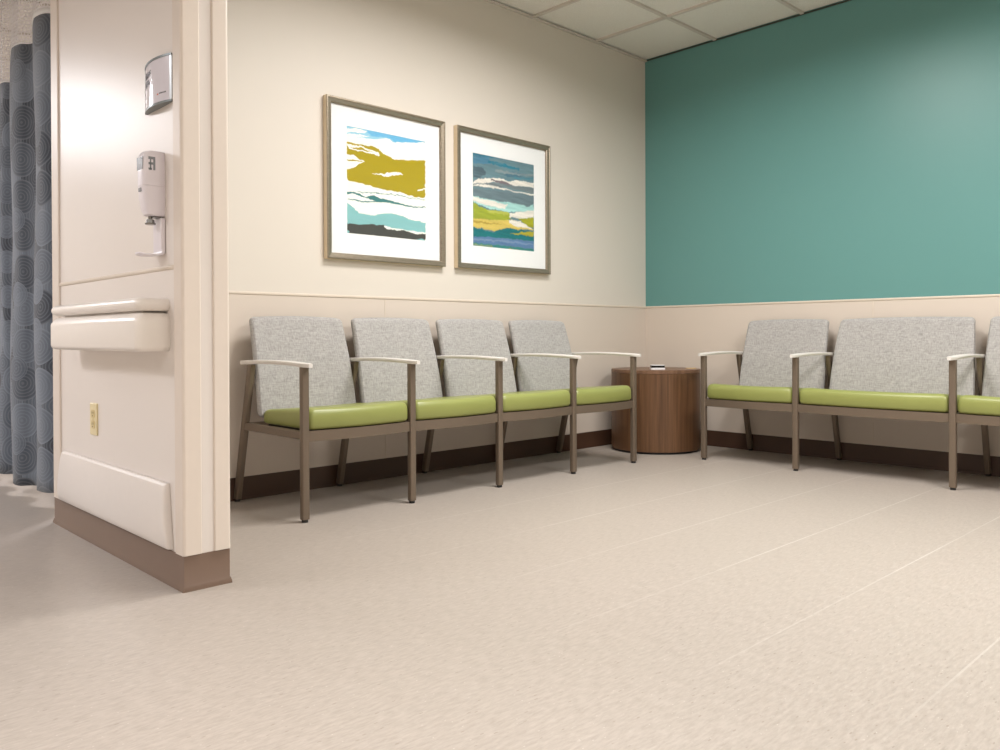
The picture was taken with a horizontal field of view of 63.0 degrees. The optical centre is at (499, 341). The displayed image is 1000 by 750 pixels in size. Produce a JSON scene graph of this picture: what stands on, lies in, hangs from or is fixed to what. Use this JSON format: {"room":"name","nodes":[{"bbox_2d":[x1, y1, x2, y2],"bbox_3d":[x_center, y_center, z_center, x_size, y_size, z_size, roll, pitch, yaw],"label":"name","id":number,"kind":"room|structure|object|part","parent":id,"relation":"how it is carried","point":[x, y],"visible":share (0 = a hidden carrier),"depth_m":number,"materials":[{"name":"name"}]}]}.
{"room":"hospital interior","nodes":[
{"label":"hospital interior","id":0,"kind":"room"},
{"bbox_2d":[58,0,213,552],"bbox_3d":[-1.324,-0.643,2.901,0.134,2.760,1.267,-1,1,-44],"label":"wall partition","id":1,"kind":"structure","parent":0,"point":[106,46],"depth_m":2.75,"materials":[{"name":"paint"}]},
{"bbox_2d":[50,0,61,498],"bbox_3d":[-1.765,-0.687,3.301,0.067,2.634,0.092,-1,1,-44],"label":"guard","id":2,"kind":"object","parent":1,"relation":"attached to","point":[54,4],"visible":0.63,"depth_m":3.27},
{"bbox_2d":[90,403,97,435],"bbox_3d":[-1.477,0.282,2.967,0.008,0.116,0.072,-1,1,-44],"label":"wall outlet","id":3,"kind":"object","parent":1,"relation":"attached to","point":[93,406],"visible":1,"depth_m":2.96,"materials":[{"name":"beige plastic"}]},
{"bbox_2d":[51,298,169,351],"bbox_3d":[-1.332,-0.051,2.745,0.102,0.162,0.859,-1,1,-44],"label":"handrail","id":4,"kind":"object","parent":1,"relation":"attached to","point":[133,324],"visible":1,"depth_m":2.54,"materials":[{"name":"beige plastic"}]},
{"bbox_2d":[57,450,173,549],"bbox_3d":[-1.370,0.528,2.850,0.036,0.195,1.092,-1,1,-44],"label":"panel","id":5,"kind":"object","parent":1,"relation":"attached to","point":[138,504],"visible":0.99,"depth_m":2.73,"materials":[{"name":"white plastic"}]},
{"bbox_2d":[59,265,173,286],"bbox_3d":[-1.374,-0.225,2.857,0.004,0.014,1.169,-1,1,-44],"label":"trim","id":6,"kind":"structure","parent":1,"relation":"attached to","point":[169,267],"depth_m":2.76,"materials":[{"name":"beige plastic"}]},
{"bbox_2d":[53,497,231,592],"bbox_3d":[-1.319,0.684,2.909,0.152,0.105,1.285,-1,1,-44],"label":"baseboard","id":7,"kind":"structure","parent":1,"relation":"attached to","point":[191,573],"depth_m":2.59,"materials":[{"name":"brown rubber"}]},
{"bbox_2d":[135,151,164,256],"bbox_3d":[-1.069,-0.419,2.488,0.073,0.317,0.072,-1,1,-44],"label":"dispenser","id":8,"kind":"object","parent":1,"relation":"attached to","point":[150,164],"visible":1,"depth_m":2.47,"materials":[{"name":"white plastic"}]},
{"bbox_2d":[135,218,164,256],"bbox_3d":[-1.068,-0.318,2.488,0.072,0.115,0.072,-1,1,-44],"label":"drip tray","id":9,"kind":"object","parent":8,"relation":"on","point":[158,224],"depth_m":2.49,"materials":[{"name":"white plastic"}]},
{"bbox_2d":[145,52,172,114],"bbox_3d":[-1.056,-0.790,2.504,0.027,0.144,0.207,-1,1,-44],"label":"dispenser","id":10,"kind":"object","parent":1,"relation":"attached to","point":[159,70],"visible":1,"depth_m":2.47,"materials":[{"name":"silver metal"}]},
{"bbox_2d":[172,0,201,556],"bbox_3d":[-0.934,-0.685,2.429,0.057,2.634,0.060,-1,1,-44],"label":"guard","id":11,"kind":"object","parent":1,"relation":"attached to","point":[185,13],"visible":1,"depth_m":2.41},
{"bbox_2d":[211,0,229,550],"bbox_3d":[-0.867,-0.685,2.494,0.052,2.634,0.060,-1,1,-44],"label":"guard","id":12,"kind":"object","parent":1,"relation":"attached to","point":[219,79],"visible":1,"depth_m":2.47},
{"bbox_2d":[0,0,842,80],"bbox_3d":[-1.855,-2.050,2.853,8.750,0.102,12.800,-1,1,-44],"label":"ceiling","id":13,"kind":"structure","parent":0,"point":[645,29],"depth_m":5.13,"materials":[{"name":"tile"}]},
{"bbox_2d":[0,0,53,492],"bbox_3d":[-2.667,-0.658,4.324,0.099,2.694,2.560,-1,1,-44],"label":"privacy curtain","id":14,"kind":"object","parent":13,"relation":"hanging from","point":[26,316],"visible":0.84,"depth_m":3.90,"materials":[{"name":"fabric"}]},
{"bbox_2d":[227,0,645,477],"bbox_3d":[-0.274,-0.659,4.721,3.902,2.760,0.097,-1,1,-44],"label":"wall","id":15,"kind":"structure","parent":0,"point":[483,65],"depth_m":4.55,"materials":[{"name":"beige paint"}]},
{"bbox_2d":[323,94,445,266],"bbox_3d":[-0.592,-0.823,4.323,0.768,0.813,0.036,-1,1,-44],"label":"framed picture","id":16,"kind":"object","parent":15,"relation":"attached to","point":[384,169],"visible":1,"depth_m":4.29,"materials":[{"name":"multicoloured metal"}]},
{"bbox_2d":[347,126,425,240],"bbox_3d":[-0.595,-0.827,4.326,0.512,0.547,0.001,-1,1,-44],"label":"artwork","id":17,"kind":"object","parent":16,"relation":"attached to","point":[386,172],"depth_m":4.32},
{"bbox_2d":[385,310,385,457],"bbox_3d":[-0.608,0.198,4.334,0.004,0.844,0.002,-1,1,-44],"label":"trim","id":18,"kind":"structure","parent":15,"relation":"attached to","point":[385,310],"depth_m":4.33,"materials":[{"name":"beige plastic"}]},
{"bbox_2d":[230,429,611,501],"bbox_3d":[-0.286,0.669,4.639,3.752,0.105,0.009,-1,1,-44],"label":"baseboard","id":19,"kind":"structure","parent":15,"relation":"attached to","point":[262,485],"depth_m":4.39,"materials":[{"name":"brown rubber"}]},
{"bbox_2d":[229,291,645,307],"bbox_3d":[-0.291,-0.234,4.635,3.752,0.014,0.004,-1,1,-44],"label":"trim","id":20,"kind":"structure","parent":15,"relation":"attached to","point":[230,292],"depth_m":4.46,"materials":[{"name":"beige plastic"}]},
{"bbox_2d":[454,124,550,274],"bbox_3d":[0.030,-0.829,4.920,0.780,0.813,0.036,-1,1,-44],"label":"framed picture","id":21,"kind":"object","parent":15,"relation":"attached to","point":[502,183],"visible":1,"depth_m":4.90,"materials":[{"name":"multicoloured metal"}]},
{"bbox_2d":[473,153,533,250],"bbox_3d":[0.027,-0.830,4.923,0.515,0.542,0.001,-1,1,-44],"label":"artwork","id":22,"kind":"object","parent":21,"relation":"attached to","point":[503,189],"depth_m":4.91},
{"bbox_2d":[484,0,646,61],"bbox_3d":[-0.293,-2.017,4.618,3.752,0.010,0.020,-1,1,-44],"label":"trim","id":23,"kind":"structure","parent":15,"relation":"attached to","point":[489,1],"depth_m":5.28,"materials":[{"name":"beige metal"}]},
{"bbox_2d":[0,444,999,749],"bbox_3d":[-1.845,0.799,2.872,8.750,0.120,12.800,-1,1,-44],"label":"floor","id":24,"kind":"structure","parent":0,"point":[731,599],"depth_m":2.19,"materials":[{"name":"beige tile"}]},
{"bbox_2d":[233,316,640,522],"bbox_3d":[-0.195,0.299,4.263,2.236,0.850,0.662,-1,1,-44],"label":"seating","id":25,"kind":"object","parent":24,"relation":"on","point":[305,377],"visible":1,"depth_m":4.05,"materials":[{"name":"grey fabric"}]},
{"bbox_3d":[-1.152,0.411,3.680,0.025,0.616,0.178,-1,1,-44],"label":"leg","id":26,"kind":"part","parent":25,"relation":"part of","materials":[{"name":"beige metal"}]},
{"bbox_3d":[-0.941,0.379,3.853,0.521,0.032,0.025,-1,1,-44],"label":"rail","id":27,"kind":"part","parent":25,"relation":"part of","materials":[{"name":"beige metal"}]},
{"bbox_3d":[-0.971,0.381,3.491,0.022,0.034,0.495,-1,1,-44],"label":"rail","id":28,"kind":"part","parent":25,"relation":"part of","materials":[{"name":"beige metal"}]},
{"bbox_3d":[-0.962,0.092,3.478,0.046,0.026,0.592,-1,1,-44],"label":"armrest","id":29,"kind":"part","parent":25,"relation":"part of","materials":[{"name":"beige plastic"}]},
{"bbox_3d":[-0.928,0.108,3.837,0.512,0.458,0.155,-1,1,-44],"label":"backrest","id":30,"kind":"part","parent":25,"relation":"part of","materials":[{"name":"grey fabric"}]},
{"bbox_3d":[-0.791,0.412,3.304,0.031,0.616,0.027,-1,1,-44],"label":"leg","id":31,"kind":"part","parent":25,"relation":"part of","materials":[{"name":"beige metal"}]},
{"bbox_3d":[-0.738,0.315,3.641,0.510,0.088,0.468,-1,1,-44],"label":"seat","id":32,"kind":"part","parent":25,"relation":"part of","materials":[{"name":"green leather"}]},
{"bbox_3d":[-0.759,0.407,4.058,0.025,0.616,0.178,-1,1,-44],"label":"leg","id":33,"kind":"part","parent":25,"relation":"part of","materials":[{"name":"beige metal"}]},
{"bbox_3d":[-0.590,0.384,3.488,0.517,0.043,0.042,-1,1,-44],"label":"rail","id":34,"kind":"part","parent":25,"relation":"part of","materials":[{"name":"beige metal"}]},
{"bbox_3d":[-0.569,0.088,3.856,0.046,0.026,0.592,-1,1,-44],"label":"armrest","id":35,"kind":"part","parent":25,"relation":"part of","materials":[{"name":"beige plastic"}]},
{"bbox_3d":[-0.535,0.104,4.215,0.514,0.458,0.155,-1,1,-44],"label":"backrest","id":36,"kind":"part","parent":25,"relation":"part of","materials":[{"name":"grey fabric"}]},
{"bbox_3d":[-0.398,0.408,3.682,0.031,0.616,0.027,-1,1,-44],"label":"leg","id":37,"kind":"part","parent":25,"relation":"part of","materials":[{"name":"beige metal"}]},
{"bbox_3d":[-0.365,0.403,4.436,0.025,0.616,0.178,-1,1,-44],"label":"leg","id":38,"kind":"part","parent":25,"relation":"part of","materials":[{"name":"beige metal"}]},
{"bbox_3d":[-0.344,0.311,4.019,0.512,0.088,0.468,-1,1,-44],"label":"seat","id":39,"kind":"part","parent":25,"relation":"part of","materials":[{"name":"green leather"}]},
{"bbox_3d":[-0.196,0.380,3.866,0.519,0.043,0.042,-1,1,-44],"label":"rail","id":40,"kind":"part","parent":25,"relation":"part of","materials":[{"name":"beige metal"}]},
{"bbox_3d":[-0.174,0.084,4.235,0.046,0.026,0.592,-1,1,-44],"label":"armrest","id":41,"kind":"part","parent":25,"relation":"part of","materials":[{"name":"beige plastic"}]},
{"bbox_3d":[-0.136,0.100,4.598,0.525,0.458,0.155,-1,1,-44],"label":"backrest","id":42,"kind":"part","parent":25,"relation":"part of","materials":[{"name":"grey fabric"}]},
{"bbox_3d":[-0.004,0.404,4.061,0.031,0.616,0.027,-1,1,-44],"label":"leg","id":43,"kind":"part","parent":25,"relation":"part of","materials":[{"name":"beige metal"}]},
{"bbox_3d":[0.038,0.399,4.823,0.025,0.616,0.178,-1,1,-44],"label":"leg","id":44,"kind":"part","parent":25,"relation":"part of","materials":[{"name":"beige metal"}]},
{"bbox_3d":[0.054,0.307,4.402,0.523,0.089,0.468,-1,1,-44],"label":"seat","id":45,"kind":"part","parent":25,"relation":"part of","materials":[{"name":"green leather"}]},
{"bbox_3d":[0.202,0.376,4.249,0.530,0.043,0.042,-1,1,-44],"label":"rail","id":46,"kind":"part","parent":25,"relation":"part of","materials":[{"name":"beige metal"}]},
{"bbox_3d":[0.260,0.096,4.979,0.507,0.458,0.155,-1,1,-44],"label":"backrest","id":47,"kind":"part","parent":25,"relation":"part of","materials":[{"name":"grey fabric"}]},
{"bbox_3d":[0.228,0.080,4.621,0.046,0.026,0.592,-1,1,-44],"label":"armrest","id":48,"kind":"part","parent":25,"relation":"part of","materials":[{"name":"beige plastic"}]},
{"bbox_3d":[0.427,0.395,5.197,0.025,0.616,0.178,-1,1,-44],"label":"leg","id":49,"kind":"part","parent":25,"relation":"part of","materials":[{"name":"beige metal"}]},
{"bbox_3d":[0.399,0.400,4.447,0.031,0.616,0.027,-1,1,-44],"label":"leg","id":50,"kind":"part","parent":25,"relation":"part of","materials":[{"name":"beige metal"}]},
{"bbox_3d":[0.450,0.303,4.782,0.505,0.088,0.468,-1,1,-44],"label":"seat","id":51,"kind":"part","parent":25,"relation":"part of","materials":[{"name":"green plastic"}]},
{"bbox_3d":[0.598,0.372,4.629,0.512,0.043,0.042,-1,1,-44],"label":"rail","id":52,"kind":"part","parent":25,"relation":"part of","materials":[{"name":"beige metal"}]},
{"bbox_3d":[0.618,0.076,4.995,0.046,0.026,0.592,-1,1,-44],"label":"armrest","id":53,"kind":"part","parent":25,"relation":"part of","materials":[{"name":"beige plastic"}]},
{"bbox_3d":[0.788,0.396,4.821,0.031,0.616,0.027,-1,1,-44],"label":"leg","id":54,"kind":"part","parent":25,"relation":"part of","materials":[{"name":"beige metal"}]},
{"bbox_2d":[611,367,700,454],"bbox_3d":[1.032,0.446,5.415,0.580,0.532,0.580,-1,1,-44],"label":"round table","id":55,"kind":"object","parent":24,"relation":"on","point":[669,399],"visible":0.94,"depth_m":5.15,"materials":[{"name":"brown wood"}]},
{"bbox_2d":[649,365,664,369],"bbox_3d":[1.018,0.166,5.283,0.092,0.030,0.070,0,0,0],"label":"book","id":56,"kind":"object","parent":55,"relation":"on","point":[652,367],"visible":1,"depth_m":5.25,"materials":[{"name":"white plastic"}]},
{"bbox_2d":[698,316,999,489],"bbox_3d":[2.098,0.289,4.409,0.622,0.850,2.006,-1,1,-44],"label":"seating","id":57,"kind":"object","parent":24,"relation":"on","point":[902,368],"visible":1,"depth_m":4.52,"materials":[{"name":"grey fabric"}]},
{"bbox_3d":[1.233,0.394,4.937,0.027,0.616,0.031,-1,1,-44],"label":"leg","id":58,"kind":"part","parent":57,"relation":"part of","materials":[{"name":"beige metal"}]},
{"bbox_3d":[1.393,0.073,5.090,0.552,0.026,0.046,-1,1,-44],"label":"armrest","id":59,"kind":"part","parent":57,"relation":"part of","materials":[{"name":"beige plastic"}]},
{"bbox_3d":[1.580,0.391,5.270,0.178,0.616,0.025,-1,1,-44],"label":"leg","id":60,"kind":"part","parent":57,"relation":"part of","materials":[{"name":"beige metal"}]},
{"bbox_3d":[1.429,0.368,4.722,0.042,0.043,0.554,-1,1,-44],"label":"rail","id":61,"kind":"part","parent":57,"relation":"part of","materials":[{"name":"beige metal"}]},
{"bbox_3d":[1.568,0.298,4.855,0.428,0.089,0.547,-1,1,-44],"label":"seat","id":62,"kind":"part","parent":57,"relation":"part of","materials":[{"name":"green plastic"}]},
{"bbox_3d":[1.751,0.090,5.030,0.155,0.458,0.549,-1,1,-44],"label":"backrest","id":63,"kind":"part","parent":57,"relation":"part of","materials":[{"name":"grey fabric"}]},
{"bbox_3d":[1.636,0.395,4.517,0.027,0.616,0.031,-1,1,-44],"label":"leg","id":64,"kind":"part","parent":57,"relation":"part of","materials":[{"name":"beige metal"}]},
{"bbox_3d":[1.797,0.074,4.670,0.552,0.026,0.046,-1,1,-44],"label":"armrest","id":65,"kind":"part","parent":57,"relation":"part of","materials":[{"name":"beige plastic"}]},
{"bbox_3d":[1.983,0.392,4.851,0.178,0.616,0.025,-1,1,-44],"label":"leg","id":66,"kind":"part","parent":57,"relation":"part of","materials":[{"name":"beige metal"}]},
{"bbox_3d":[1.907,0.369,4.225,0.042,0.043,0.768,-1,1,-44],"label":"rail","id":67,"kind":"part","parent":57,"relation":"part of","materials":[{"name":"beige metal"}]},
{"bbox_3d":[2.046,0.299,4.359,0.428,0.089,0.761,-1,1,-44],"label":"seat","id":68,"kind":"part","parent":57,"relation":"part of","materials":[{"name":"green leather"}]},
{"bbox_3d":[2.231,0.092,4.536,0.162,0.458,0.762,-1,1,-44],"label":"backrest","id":69,"kind":"part","parent":57,"relation":"part of","materials":[{"name":"grey fabric"}]},
{"bbox_3d":[2.188,0.397,3.943,0.027,0.616,0.031,-1,1,-44],"label":"leg","id":70,"kind":"part","parent":57,"relation":"part of","materials":[{"name":"beige metal"}]},
{"bbox_3d":[2.348,0.075,4.096,0.552,0.026,0.046,-1,1,-44],"label":"armrest","id":71,"kind":"part","parent":57,"relation":"part of","materials":[{"name":"beige plastic"}]},
{"bbox_3d":[2.384,0.371,3.728,0.042,0.043,0.554,-1,1,-44],"label":"rail","id":72,"kind":"part","parent":57,"relation":"part of","materials":[{"name":"beige metal"}]},
{"bbox_3d":[2.523,0.300,3.862,0.428,0.089,0.547,-1,1,-44],"label":"seat","id":73,"kind":"part","parent":57,"relation":"part of","materials":[{"name":"green leather"}]},
{"bbox_3d":[2.535,0.393,4.277,0.178,0.616,0.025,-1,1,-44],"label":"leg","id":74,"kind":"part","parent":57,"relation":"part of","materials":[{"name":"beige metal"}]},
{"bbox_3d":[2.705,0.093,4.036,0.155,0.458,0.549,-1,1,-44],"label":"backrest","id":75,"kind":"part","parent":57,"relation":"part of","materials":[{"name":"grey fabric"}]},
{"bbox_2d":[645,0,999,456],"bbox_3d":[3.398,-0.666,3.606,0.150,2.760,6.600,-1,1,-44],"label":"wall","id":76,"kind":"structure","parent":0,"point":[850,149],"depth_m":4.95,"materials":[{"name":"teal paint"}]},
{"bbox_2d":[647,0,850,60],"bbox_3d":[3.336,-2.026,3.543,0.008,0.007,6.600,-1,1,-44],"label":"trim","id":77,"kind":"structure","parent":76,"relation":"attached to","point":[845,0],"depth_m":5.30,"materials":[{"name":"metal"}]},
{"bbox_2d":[646,294,999,307],"bbox_3d":[3.344,-0.241,3.555,0.004,0.014,6.600,-1,1,-44],"label":"trim","id":78,"kind":"structure","parent":76,"relation":"attached to","point":[985,295],"depth_m":4.92,"materials":[{"name":"beige plastic"}]},
{"bbox_2d":[707,430,999,476],"bbox_3d":[3.346,0.662,3.559,0.009,0.105,6.600,-1,1,-44],"label":"baseboard","id":79,"kind":"structure","parent":76,"relation":"attached to","point":[895,456],"depth_m":4.81,"materials":[{"name":"brown rubber"}]}
]}

